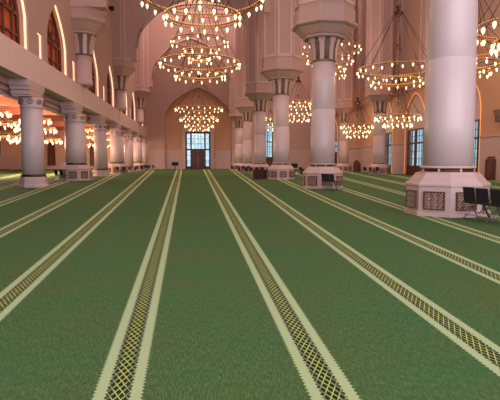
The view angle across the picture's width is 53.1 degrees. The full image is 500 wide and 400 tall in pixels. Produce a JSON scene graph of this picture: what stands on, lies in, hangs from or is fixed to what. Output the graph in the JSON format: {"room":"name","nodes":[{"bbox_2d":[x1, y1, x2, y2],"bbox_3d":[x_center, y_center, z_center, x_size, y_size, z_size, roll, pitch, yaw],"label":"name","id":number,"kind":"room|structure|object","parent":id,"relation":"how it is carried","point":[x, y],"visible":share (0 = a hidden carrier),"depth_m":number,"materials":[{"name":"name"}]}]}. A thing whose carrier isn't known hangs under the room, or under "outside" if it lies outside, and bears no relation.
{"room":"mosque","nodes":[
{"label":"mosque","id":0,"kind":"room"},
{"bbox_2d":[0,95,60,115],"bbox_3d":[-28.249,-9.309,38.973,28.300,0.300,104.750,0,4,-6],"label":"ceiling","id":1,"kind":"structure","parent":0,"point":[5,106],"depth_m":56.14,"materials":[{"name":"paint"}]},
{"bbox_2d":[0,109,20,141],"bbox_3d":[-24.139,-7.654,46.229,6.274,4.368,6.276,2,5,26],"label":"chandelier","id":2,"kind":"object","parent":1,"relation":"hanging from","point":[2,114],"visible":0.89,"depth_m":46.53,"materials":[{"name":"gold metal"}]},
{"bbox_2d":[9,118,20,143],"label":"chandelier","id":3,"kind":"object","parent":1,"relation":"hanging from","point":[18,139],"depth_m":53.91,"materials":[{"name":"white glass"}]},
{"bbox_2d":[0,96,92,130],"bbox_3d":[-29.168,-9.408,47.062,27.200,0.760,83.000,0,4,-6],"label":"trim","id":4,"kind":"structure","parent":1,"relation":"attached to","point":[57,121],"depth_m":67.19,"materials":[{"name":"paint"}]},
{"bbox_2d":[43,117,62,144],"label":"chandelier","id":5,"kind":"object","parent":1,"relation":"hanging from","point":[48,120],"depth_m":55.31,"materials":[{"name":"white glass"}]},
{"bbox_2d":[85,124,93,146],"bbox_3d":[-23.944,-9.839,73.318,5.063,4.225,5.064,-2,5,-20],"label":"chandelier","id":6,"kind":"object","parent":1,"relation":"hanging from","point":[86,128],"visible":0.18,"depth_m":72.99,"materials":[{"name":"gold metal"}]},
{"bbox_2d":[37,33,40,58],"bbox_3d":[-13.287,-9.286,30.325,0.905,1.900,1.200,0,4,-6],"label":"light strip","id":7,"kind":"object","parent":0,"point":[37,33],"depth_m":30.79,"materials":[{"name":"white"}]},
{"bbox_2d":[0,32,146,136],"bbox_3d":[-13.783,-8.383,40.607,0.600,1.560,104.750,0,4,-6],"label":"wall","id":8,"kind":"structure","parent":0,"point":[16,61],"depth_m":31.92,"materials":[{"name":"beige paint"}]},
{"bbox_2d":[70,6,107,86],"bbox_3d":[-13.334,-22.307,39.090,3.720,26.400,3.720,0,4,-6],"label":"column","id":9,"kind":"structure","parent":8,"relation":"on","point":[88,23],"depth_m":39.17,"materials":[{"name":"pink stone"}]},
{"bbox_2d":[112,0,135,110],"bbox_3d":[-15.432,-23.823,58.519,3.720,26.400,3.720,0,4,-6],"label":"column","id":10,"kind":"structure","parent":8,"relation":"on","point":[124,67],"depth_m":57.55,"materials":[{"name":"pink stone"}]},
{"bbox_2d":[135,24,150,123],"bbox_3d":[-17.637,-25.415,78.938,3.720,26.400,3.720,0,4,-6],"label":"column","id":11,"kind":"structure","parent":8,"relation":"on","point":[142,89],"depth_m":78.11,"materials":[{"name":"pink stone"}]},
{"bbox_2d":[0,126,146,155],"bbox_3d":[-33.540,-9.646,91.515,29.000,8.000,0.600,0,4,-6],"label":"wall","id":12,"kind":"structure","parent":0,"point":[7,149],"depth_m":90.79,"materials":[{"name":"paint"}]},
{"bbox_2d":[47,142,55,164],"bbox_3d":[-36.068,-8.411,90.804,1.400,4.249,0.220,0,4,-6],"label":"window","id":13,"kind":"structure","parent":12,"relation":"in","point":[51,148],"depth_m":90.83,"materials":[{"name":"brown wood"}]},
{"bbox_2d":[0,156,109,168],"bbox_3d":[-33.601,-6.826,91.370,28.800,2.400,0.090,0,4,-6],"label":"trim","id":14,"kind":"structure","parent":12,"relation":"attached to","point":[6,162],"depth_m":90.50,"materials":[{"name":"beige stone"}]},
{"bbox_2d":[90,142,93,164],"bbox_3d":[-28.611,-8.474,91.604,1.400,4.249,0.220,0,4,-6],"label":"window","id":15,"kind":"structure","parent":12,"relation":"in","point":[91,147],"depth_m":91.61,"materials":[{"name":"brown wood"}]},
{"bbox_2d":[91,146,93,164],"bbox_3d":[-28.619,-8.455,91.676,1.100,4.000,0.080,0,4,-6],"label":"shutter","id":16,"kind":"object","parent":12,"relation":"attached to","point":[92,148],"depth_m":91.63,"materials":[{"name":"brown wood"}]},
{"bbox_2d":[16,0,141,124],"bbox_3d":[-14.315,-12.167,40.254,0.330,6.000,104.750,0,4,-6],"label":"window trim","id":17,"kind":"structure","parent":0,"point":[18,2],"depth_m":35.66,"materials":[{"name":"paint"}]},
{"bbox_2d":[0,0,26,48],"bbox_3d":[-12.576,-10.373,25.576,0.505,4.706,5.013,0,4,-6],"label":"window","id":18,"kind":"structure","parent":17,"relation":"in","point":[9,15],"depth_m":26.86,"materials":[{"name":"orange wood"}]},
{"bbox_2d":[0,0,15,41],"bbox_3d":[-12.797,-10.244,25.562,0.060,4.450,4.300,0,4,-6],"label":"shutter","id":19,"kind":"object","parent":18,"relation":"attached to","point":[7,13],"depth_m":26.66,"materials":[{"name":"orange wood"}]},
{"bbox_2d":[47,5,65,74],"bbox_3d":[-13.507,-11.046,34.200,0.505,4.706,5.013,0,4,-6],"label":"window","id":20,"kind":"structure","parent":17,"relation":"in","point":[53,41],"depth_m":35.13,"materials":[{"name":"orange wood"}]},
{"bbox_2d":[47,14,58,69],"bbox_3d":[-13.728,-10.916,34.186,0.060,4.450,4.300,0,4,-6],"label":"shutter","id":21,"kind":"object","parent":20,"relation":"attached to","point":[52,34],"depth_m":34.85,"materials":[{"name":"orange wood"}]},
{"bbox_2d":[89,50,97,95],"bbox_3d":[-14.813,-11.989,46.293,0.505,4.706,5.013,0,4,-6],"label":"window","id":22,"kind":"structure","parent":17,"relation":"in","point":[92,89],"depth_m":48.15,"materials":[{"name":"orange wood"}]},
{"bbox_2d":[107,65,113,106],"bbox_3d":[-15.798,-12.701,55.412,0.505,4.706,5.013,0,4,-6],"label":"window","id":23,"kind":"structure","parent":17,"relation":"in","point":[108,79],"depth_m":56.91,"materials":[{"name":"orange wood"}]},
{"bbox_2d":[131,95,134,119],"bbox_3d":[-18.003,-14.293,75.832,0.505,4.706,5.013,0,4,-6],"label":"window","id":24,"kind":"structure","parent":17,"relation":"in","point":[133,95],"depth_m":77.88,"materials":[{"name":"orange wood"}]},
{"bbox_2d":[19,0,144,126],"bbox_3d":[-13.986,-15.410,40.037,0.310,12.500,104.750,0,4,-6],"label":"wall","id":25,"kind":"structure","parent":0,"point":[37,12],"depth_m":37.40,"materials":[{"name":"paint"}]},
{"bbox_2d":[70,0,270,15],"bbox_3d":[-5.788,-25.160,38.371,15.900,20.800,1.000,0,4,-6],"label":"wall","id":26,"kind":"structure","parent":0,"point":[102,5],"depth_m":38.06,"materials":[{"name":"paint"}]},
{"bbox_2d":[129,0,244,61],"bbox_3d":[-7.524,-26.741,58.641,16.800,20.800,1.000,0,4,-6],"label":"wall","id":27,"kind":"structure","parent":0,"point":[138,14],"depth_m":58.09,"materials":[{"name":"paint"}]},
{"bbox_2d":[135,0,244,47],"bbox_3d":[-6.173,-20.888,58.688,14.511,6.398,0.320,0,4,-6],"label":"trim","id":28,"kind":"structure","parent":27,"relation":"attached to","point":[175,1],"depth_m":58.05,"materials":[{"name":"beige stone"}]},
{"bbox_2d":[148,0,231,87],"bbox_3d":[-10.209,-28.353,79.309,15.900,20.800,1.000,0,4,-6],"label":"wall","id":29,"kind":"structure","parent":0,"point":[160,36],"depth_m":78.89,"materials":[{"name":"paint"}]},
{"bbox_2d":[151,38,229,78],"bbox_3d":[-9.354,-22.498,79.304,12.513,6.393,0.320,0,4,-6],"label":"trim","id":30,"kind":"structure","parent":29,"relation":"attached to","point":[183,40],"depth_m":78.86,"materials":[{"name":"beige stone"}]},
{"bbox_2d":[165,88,230,168],"bbox_3d":[-9.732,-13.823,94.270,13.400,15.900,0.390,0,4,-6],"label":"wall","id":31,"kind":"structure","parent":0,"point":[222,128],"depth_m":93.85,"materials":[{"name":"paint"}]},
{"bbox_2d":[181,127,213,168],"bbox_3d":[-9.793,-9.732,94.224,6.100,7.750,0.300,0,4,-6],"label":"trim","id":32,"kind":"structure","parent":31,"relation":"attached to","point":[183,129],"depth_m":94.01,"materials":[{"name":"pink stone"}]},
{"bbox_2d":[185,131,210,168],"bbox_3d":[-9.825,-9.406,94.549,4.750,7.050,0.300,0,4,-6],"label":"door","id":33,"kind":"structure","parent":31,"relation":"in","point":[197,156],"depth_m":94.52,"materials":[{"name":"red wood"}]},
{"bbox_2d":[145,39,310,168],"bbox_3d":[-3.811,-22.855,93.695,33.200,34.000,0.600,0,4,-6],"label":"wall","id":34,"kind":"structure","parent":0,"point":[165,90],"depth_m":92.83,"materials":[{"name":"paint"}]},
{"bbox_2d":[149,150,310,168],"bbox_3d":[-3.111,-7.704,94.912,31.400,3.600,0.680,0,4,-6],"label":"trim","id":35,"kind":"structure","parent":34,"relation":"attached to","point":[156,157],"depth_m":94.77,"materials":[{"name":"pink stone"}]},
{"bbox_2d":[266,125,272,165],"bbox_3d":[3.298,-10.104,95.458,2.150,8.300,0.220,0,4,-6],"label":"window","id":36,"kind":"structure","parent":34,"relation":"in","point":[269,160],"depth_m":95.49,"materials":[{"name":"blue glass"}]},
{"bbox_2d":[0,169,499,399],"bbox_3d":[-12.046,-1.607,41.827,62.000,0.300,106.750,0,4,-6],"label":"floor","id":37,"kind":"structure","parent":0,"point":[157,284],"depth_m":5.86,"materials":[{"name":"green carpet"}]},
{"bbox_2d":[8,79,48,187],"bbox_3d":[-12.458,-3.698,28.631,1.520,5.920,2.900,0,4,-6],"label":"column","id":38,"kind":"structure","parent":37,"relation":"on","point":[29,93],"depth_m":28.14,"materials":[{"name":"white stone"}]},
{"bbox_2d":[59,170,68,180],"bbox_3d":[-13.825,-1.814,37.196,0.448,0.848,0.529,4,6,42],"label":"folding chair","id":39,"kind":"object","parent":37,"relation":"on","point":[61,171],"visible":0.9,"depth_m":37.03,"materials":[{"name":"black fabric"}]},
{"bbox_2d":[59,101,92,180],"bbox_3d":[-13.560,-4.494,38.841,2.320,5.920,2.900,0,4,-6],"label":"column","id":40,"kind":"structure","parent":37,"relation":"on","point":[76,167],"depth_m":38.14,"materials":[{"name":"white stone"}]},
{"bbox_2d":[0,72,133,132],"bbox_3d":[-14.640,-7.962,40.547,1.075,2.330,104.750,0,4,-6],"label":"trim","id":41,"kind":"structure","parent":40,"relation":"on","point":[51,103],"depth_m":34.45,"materials":[{"name":"paint"}]},
{"bbox_2d":[69,171,76,177],"bbox_3d":[-13.440,-1.904,37.916,0.575,0.535,0.060,0,4,-6],"label":"vent grille","id":42,"kind":"object","parent":40,"relation":"attached to","point":[72,174],"depth_m":37.91,"materials":[{"name":"brown wood"}]},
{"bbox_2d":[81,171,87,177],"bbox_3d":[-12.681,-1.937,38.330,0.060,0.535,0.575,4,6,39],"label":"vent grille","id":43,"kind":"object","parent":40,"relation":"attached to","point":[84,174],"depth_m":38.30,"materials":[{"name":"brown wood"}]},
{"bbox_2d":[89,114,109,175],"bbox_3d":[-14.668,-5.294,49.100,1.520,5.920,2.900,0,4,-6],"label":"column","id":44,"kind":"structure","parent":37,"relation":"on","point":[98,121],"depth_m":48.61,"materials":[{"name":"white stone"}]},
{"bbox_2d":[108,122,127,173],"bbox_3d":[-15.766,-6.087,59.261,2.320,5.920,2.900,0,4,-6],"label":"column","id":45,"kind":"structure","parent":37,"relation":"on","point":[116,135],"depth_m":58.56,"materials":[{"name":"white stone"}]},
{"bbox_2d":[121,128,134,171],"bbox_3d":[-16.868,-6.883,69.471,1.520,5.920,2.900,0,4,-6],"label":"column","id":46,"kind":"structure","parent":37,"relation":"on","point":[128,137],"depth_m":68.97,"materials":[{"name":"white stone"}]},
{"bbox_2d":[131,133,144,170],"bbox_3d":[-17.971,-7.679,79.680,2.320,5.920,2.900,0,4,-6],"label":"column","id":47,"kind":"structure","parent":37,"relation":"on","point":[137,141],"depth_m":78.95,"materials":[{"name":"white stone"}]},
{"bbox_2d":[140,136,147,168],"bbox_3d":[-19.052,-8.460,89.692,1.520,5.920,2.900,0,4,-6],"label":"column","id":48,"kind":"structure","parent":37,"relation":"on","point":[144,142],"depth_m":89.16,"materials":[{"name":"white stone"}]},
{"bbox_2d":[228,14,242,169],"bbox_3d":[-1.820,-21.825,81.128,3.360,33.900,3.360,0,4,-6],"label":"column","id":49,"kind":"structure","parent":37,"relation":"on","point":[234,115],"depth_m":80.73,"materials":[{"name":"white stone"}]},
{"bbox_2d":[235,20,254,171],"bbox_3d":[-0.351,-20.764,67.528,3.360,33.900,3.360,0,4,-6],"label":"column","id":50,"kind":"structure","parent":37,"relation":"on","point":[244,105],"depth_m":66.91,"materials":[{"name":"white stone"}]},
{"bbox_2d":[244,0,272,174],"bbox_3d":[1.117,-19.703,53.928,3.360,33.900,3.360,0,4,-6],"label":"column","id":51,"kind":"structure","parent":37,"relation":"on","point":[259,90],"depth_m":53.37,"materials":[{"name":"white stone"}]},
{"bbox_2d":[252,169,266,178],"bbox_3d":[0.781,-2.117,41.282,1.200,0.800,0.360,-1,5,-18],"label":"bookcase","id":52,"kind":"object","parent":37,"relation":"on","point":[265,170],"visible":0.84,"depth_m":41.30,"materials":[{"name":"red wood"}]},
{"bbox_2d":[260,0,303,179],"bbox_3d":[2.586,-18.642,40.328,3.360,33.900,3.360,0,4,-6],"label":"column","id":53,"kind":"structure","parent":37,"relation":"on","point":[281,47],"depth_m":39.98,"materials":[{"name":"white stone"}]},
{"bbox_2d":[270,171,276,176],"bbox_3d":[1.921,-2.108,40.790,0.575,0.495,0.060,4,6,39],"label":"vent grille","id":54,"kind":"object","parent":53,"relation":"attached to","point":[272,173],"depth_m":40.79,"materials":[{"name":"brown wood"}]},
{"bbox_2d":[280,171,286,176],"bbox_3d":[2.699,-2.091,40.562,0.575,0.495,0.060,0,4,-6],"label":"vent grille","id":55,"kind":"object","parent":53,"relation":"attached to","point":[282,173],"depth_m":40.54,"materials":[{"name":"brown wood"}]},
{"bbox_2d":[289,171,293,176],"bbox_3d":[3.411,-2.121,40.950,0.060,0.495,0.575,4,6,39],"label":"vent grille","id":56,"kind":"object","parent":53,"relation":"attached to","point":[291,173],"depth_m":40.91,"materials":[{"name":"brown wood"}]},
{"bbox_2d":[291,163,297,175],"bbox_3d":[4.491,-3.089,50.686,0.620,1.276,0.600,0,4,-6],"label":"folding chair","id":57,"kind":"object","parent":37,"relation":"on","point":[295,165],"visible":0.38,"depth_m":50.49,"materials":[{"name":"black wood"}]},
{"bbox_2d":[309,63,311,117],"bbox_3d":[11.672,-21.938,82.576,3.360,33.900,3.360,0,4,-6],"label":"column","id":58,"kind":"structure","parent":37,"relation":"on","point":[311,63],"depth_m":82.76,"materials":[{"name":"pink stone"}]},
{"bbox_2d":[291,0,357,188],"bbox_3d":[4.054,-17.582,26.729,3.360,33.900,3.360,0,4,-6],"label":"column","id":59,"kind":"structure","parent":37,"relation":"on","point":[322,24],"depth_m":27.01,"materials":[{"name":"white stone"}]},
{"bbox_2d":[307,176,316,184],"bbox_3d":[3.389,-1.048,27.190,0.575,0.495,0.060,4,6,39],"label":"vent grille","id":60,"kind":"object","parent":59,"relation":"attached to","point":[311,180],"depth_m":27.19,"materials":[{"name":"brown wood"}]},
{"bbox_2d":[322,176,332,185],"bbox_3d":[4.168,-1.030,26.963,0.575,0.495,0.060,0,4,-6],"label":"vent grille","id":61,"kind":"object","parent":59,"relation":"attached to","point":[323,182],"depth_m":26.95,"materials":[{"name":"brown wood"}]},
{"bbox_2d":[336,176,341,184],"bbox_3d":[4.880,-1.060,27.350,0.060,0.495,0.575,4,6,39],"label":"vent grille","id":62,"kind":"object","parent":59,"relation":"attached to","point":[339,178],"depth_m":27.32,"materials":[{"name":"brown wood"}]},
{"bbox_2d":[321,173,332,189],"bbox_3d":[4.080,-0.975,26.440,0.529,0.848,0.448,-2,5,-19],"label":"folding chair","id":63,"kind":"object","parent":37,"relation":"on","point":[322,175],"visible":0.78,"depth_m":26.34,"materials":[{"name":"black fabric"}]},
{"bbox_2d":[325,174,336,189],"bbox_3d":[4.213,-0.937,25.953,0.529,0.848,0.448,-2,5,-19],"label":"folding chair","id":64,"kind":"object","parent":37,"relation":"on","point":[327,177],"visible":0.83,"depth_m":25.86,"materials":[{"name":"black fabric"}]},
{"bbox_2d":[329,174,341,190],"bbox_3d":[4.366,-0.899,25.468,0.529,0.848,0.448,-2,5,-19],"label":"folding chair","id":65,"kind":"object","parent":37,"relation":"on","point":[332,176],"visible":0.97,"depth_m":25.33,"materials":[{"name":"black fabric"}]},
{"bbox_2d":[335,0,357,171],"bbox_3d":[13.140,-20.877,68.977,3.360,33.900,3.360,0,4,-6],"label":"column","id":66,"kind":"structure","parent":37,"relation":"on","point":[345,89],"depth_m":68.19,"materials":[{"name":"pink stone"}]},
{"bbox_2d":[364,0,397,174],"bbox_3d":[14.609,-19.816,55.377,3.360,33.900,3.360,0,4,-6],"label":"column","id":67,"kind":"structure","parent":37,"relation":"on","point":[379,12],"depth_m":54.61,"materials":[{"name":"pink stone"}]},
{"bbox_2d":[417,0,427,81],"bbox_3d":[16.078,-18.756,41.777,3.360,33.900,3.360,0,4,-6],"label":"column","id":68,"kind":"structure","parent":37,"relation":"on","point":[424,3],"depth_m":42.02,"materials":[{"name":"beige paint"}]},
{"bbox_2d":[404,0,490,217],"bbox_3d":[5.633,-16.514,13.040,3.360,33.900,3.360,0,4,-6],"label":"column","id":69,"kind":"structure","parent":37,"relation":"on","point":[436,190],"depth_m":13.54,"materials":[{"name":"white stone"}]},
{"bbox_2d":[406,190,415,207],"bbox_3d":[4.579,-0.035,14.212,0.060,0.495,0.575,0,4,-6],"label":"vent grille","id":70,"kind":"object","parent":69,"relation":"attached to","point":[410,194],"depth_m":14.19,"materials":[{"name":"brown wood"}]},
{"bbox_2d":[423,191,444,210],"bbox_3d":[4.968,0.020,13.502,0.575,0.495,0.060,4,6,39],"label":"vent grille","id":71,"kind":"object","parent":69,"relation":"attached to","point":[432,200],"depth_m":13.49,"materials":[{"name":"brown wood"}]},
{"bbox_2d":[455,192,476,210],"bbox_3d":[5.747,0.038,13.274,0.575,0.495,0.060,0,4,-6],"label":"vent grille","id":72,"kind":"object","parent":69,"relation":"attached to","point":[460,205],"depth_m":13.26,"materials":[{"name":"brown wood"}]},
{"bbox_2d":[462,187,489,220],"bbox_3d":[5.761,0.094,12.733,0.529,0.848,0.448,-1,5,-15],"label":"folding chair","id":73,"kind":"object","parent":37,"relation":"on","point":[468,192],"visible":0.86,"depth_m":12.63,"materials":[{"name":"black plastic"}]},
{"bbox_2d":[475,188,499,223],"bbox_3d":[5.864,0.132,12.243,0.529,0.848,0.448,-1,5,-15],"label":"folding chair","id":74,"kind":"object","parent":37,"relation":"on","point":[482,196],"visible":0.86,"depth_m":12.15,"materials":[{"name":"black plastic"}]},
{"bbox_2d":[489,189,499,223],"bbox_3d":[5.988,0.170,11.755,0.529,0.848,0.448,-1,5,-15],"label":"folding chair","id":75,"kind":"object","parent":37,"relation":"on","point":[494,193],"visible":1,"depth_m":11.74,"materials":[{"name":"black plastic"}]},
{"bbox_2d":[245,0,261,61],"bbox_3d":[1.220,-25.539,52.233,1.000,22.200,82.240,0,4,-6],"label":"wall","id":76,"kind":"structure","parent":0,"point":[259,11],"depth_m":52.12,"materials":[{"name":"paint"}]},
{"bbox_2d":[335,29,499,174],"bbox_3d":[18.697,-7.731,44.468,0.800,11.500,105.350,0,4,-6],"label":"wall","id":77,"kind":"structure","parent":0,"point":[489,89],"depth_m":53.74,"materials":[{"name":"paint"}]},
{"bbox_2d":[335,120,337,163],"bbox_3d":[14.129,-9.395,83.921,0.335,8.680,5.101,0,4,-6],"label":"door","id":78,"kind":"structure","parent":77,"relation":"in","point":[336,153],"depth_m":82.36,"materials":[{"name":"red wood"}]},
{"bbox_2d":[335,121,337,139],"bbox_3d":[14.296,-9.306,83.946,0.300,8.500,4.800,0,4,-6],"label":"trim","id":79,"kind":"structure","parent":77,"relation":"attached to","point":[336,133],"depth_m":82.58,"materials":[{"name":"pink stone"}]},
{"bbox_2d":[353,160,359,171],"bbox_3d":[15.248,-4.889,71.480,0.140,1.631,2.961,0,4,-6],"label":"door","id":80,"kind":"structure","parent":77,"relation":"in","point":[356,165],"depth_m":71.45,"materials":[{"name":"brown wood"}]},
{"bbox_2d":[385,103,391,159],"bbox_3d":[16.833,-7.474,60.453,0.300,8.500,3.000,0,4,-6],"label":"trim","id":81,"kind":"structure","parent":77,"relation":"attached to","point":[388,129],"depth_m":60.21,"materials":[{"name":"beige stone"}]},
{"bbox_2d":[385,102,392,173],"bbox_3d":[16.666,-7.562,60.428,0.335,8.680,3.301,0,4,-6],"label":"window","id":82,"kind":"structure","parent":77,"relation":"in","point":[389,160],"depth_m":60.02,"materials":[{"name":"red wood"}]},
{"bbox_2d":[404,92,423,174],"bbox_3d":[17.491,-6.967,52.796,0.335,8.680,4.801,0,4,-6],"label":"door","id":83,"kind":"structure","parent":77,"relation":"in","point":[411,169],"depth_m":53.29,"materials":[{"name":"red wood"}]},
{"bbox_2d":[406,94,423,164],"bbox_3d":[17.657,-6.878,52.821,0.300,8.500,4.500,0,4,-6],"label":"trim","id":84,"kind":"structure","parent":77,"relation":"attached to","point":[417,101],"depth_m":52.59,"materials":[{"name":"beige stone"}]},
{"bbox_2d":[335,53,499,114],"bbox_3d":[18.133,-11.232,43.831,0.360,0.480,104.750,0,4,-6],"label":"trim","id":85,"kind":"structure","parent":77,"relation":"attached to","point":[482,62],"depth_m":51.58,"materials":[{"name":"beige paint"}]},
{"bbox_2d":[337,134,499,180],"bbox_3d":[18.267,-3.716,44.296,0.140,3.520,104.480,0,4,-6],"label":"trim","id":86,"kind":"structure","parent":77,"relation":"attached to","point":[489,144],"depth_m":56.36,"materials":[{"name":"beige stone"}]},
{"bbox_2d":[474,85,480,171],"bbox_3d":[18.561,-6.194,42.883,0.335,8.680,4.701,0,4,-6],"label":"door","id":87,"kind":"structure","parent":77,"relation":"in","point":[478,120],"depth_m":41.11,"materials":[{"name":"red wood"}]},
{"bbox_2d":[475,87,479,161],"bbox_3d":[18.728,-6.105,42.908,0.300,8.500,4.400,0,4,-6],"label":"trim","id":88,"kind":"structure","parent":77,"relation":"attached to","point":[477,102],"depth_m":41.19,"materials":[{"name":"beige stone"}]},
{"bbox_2d":[485,159,495,180],"bbox_3d":[18.769,-2.375,39.068,0.140,1.660,1.240,0,4,-6],"label":"door","id":89,"kind":"structure","parent":77,"relation":"in","point":[490,164],"depth_m":38.91,"materials":[{"name":"brown wood"}]},
{"bbox_2d":[493,109,499,121],"bbox_3d":[18.786,-6.331,37.449,0.545,0.900,1.240,0,4,-6],"label":"trim","id":90,"kind":"structure","parent":77,"relation":"attached to","point":[496,112],"depth_m":37.48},
{"bbox_2d":[357,0,499,89],"bbox_3d":[18.697,-24.690,43.145,0.800,22.500,105.350,0,4,-6],"label":"wall","id":91,"kind":"structure","parent":0,"point":[411,9],"depth_m":54.20,"materials":[{"name":"paint"}]},
{"bbox_3d":[2.424,-36.035,40.200,33.500,0.300,106.750,0,4,-6],"label":"ceiling","id":92,"kind":"structure","parent":0,"visible":0},
{"bbox_2d":[175,20,222,131],"bbox_3d":[-6.327,-22.970,61.081,5.961,28.939,5.921,-4,6,-40],"label":"chandelier","id":93,"kind":"object","parent":92,"relation":"hanging from","point":[185,117],"visible":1,"depth_m":61.52,"materials":[{"name":"gold metal"}]},
{"bbox_2d":[159,0,240,83],"bbox_3d":[-3.516,-21.861,34.235,5.754,26.974,5.717,-2,5,-26],"label":"chandelier","id":94,"kind":"object","parent":92,"relation":"hanging from","point":[184,54],"visible":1,"depth_m":34.74,"materials":[{"name":"gold metal"}]},
{"bbox_2d":[141,0,263,34],"bbox_3d":[-2.220,-21.268,22.312,5.730,26.303,5.771,0,4,-5],"label":"chandelier","id":95,"kind":"object","parent":92,"relation":"hanging from","point":[235,13],"visible":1,"depth_m":24.18,"materials":[{"name":"gold metal"}]},
{"bbox_2d":[266,98,273,130],"bbox_3d":[3.267,-24.914,79.116,3.281,27.868,3.203,-1,5,-12],"label":"chandelier","id":96,"kind":"object","parent":92,"relation":"hanging from","point":[270,103],"visible":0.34,"depth_m":79.86,"materials":[{"name":"gold metal"}]},
{"bbox_2d":[289,76,310,122],"bbox_3d":[5.809,-23.321,59.339,3.821,27.968,3.877,-4,6,-42],"label":"chandelier","id":97,"kind":"object","parent":92,"relation":"hanging from","point":[298,81],"visible":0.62,"depth_m":59.80,"materials":[{"name":"gold metal"}]},
{"bbox_2d":[302,44,311,64],"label":"chandelier","id":98,"kind":"object","parent":92,"relation":"hanging from","point":[304,45],"depth_m":52.24,"materials":[{"name":"gold metal"}]},
{"bbox_2d":[335,33,361,79],"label":"chandelier","id":99,"kind":"object","parent":92,"relation":"hanging from","point":[347,63],"depth_m":51.45,"materials":[{"name":"gold metal"}]},
{"bbox_2d":[340,22,373,138],"bbox_3d":[13.545,-22.674,62.238,4.271,29.710,4.260,-1,5,-12],"label":"chandelier","id":100,"kind":"object","parent":92,"relation":"hanging from","point":[357,101],"visible":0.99,"depth_m":62.75,"materials":[{"name":"gold metal"}]},
{"bbox_2d":[356,0,425,89],"bbox_3d":[10.811,-21.874,35.777,5.862,27.189,5.825,4,6,43],"label":"chandelier","id":101,"kind":"object","parent":92,"relation":"hanging from","point":[398,13],"visible":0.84,"depth_m":36.33,"materials":[{"name":"gold metal"}]},
{"bbox_2d":[374,0,421,127],"bbox_3d":[13.681,-21.445,45.202,4.266,29.510,4.277,-1,5,-12],"label":"chandelier","id":102,"kind":"object","parent":92,"relation":"hanging from","point":[397,114],"visible":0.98,"depth_m":45.82,"materials":[{"name":"gold metal"}]},
{"bbox_2d":[476,0,499,78],"bbox_3d":[15.260,-21.787,33.242,5.029,26.968,5.074,-3,6,-36],"label":"chandelier","id":103,"kind":"object","parent":92,"relation":"hanging from","point":[483,68],"visible":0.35,"depth_m":33.70,"materials":[{"name":"gold metal"}]},
{"bbox_2d":[477,0,499,55],"bbox_3d":[14.617,-21.213,25.132,5.714,26.852,5.709,-1,5,-12],"label":"chandelier","id":104,"kind":"object","parent":92,"relation":"hanging from","point":[493,45],"visible":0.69,"depth_m":26.43,"materials":[{"name":"gold metal"}]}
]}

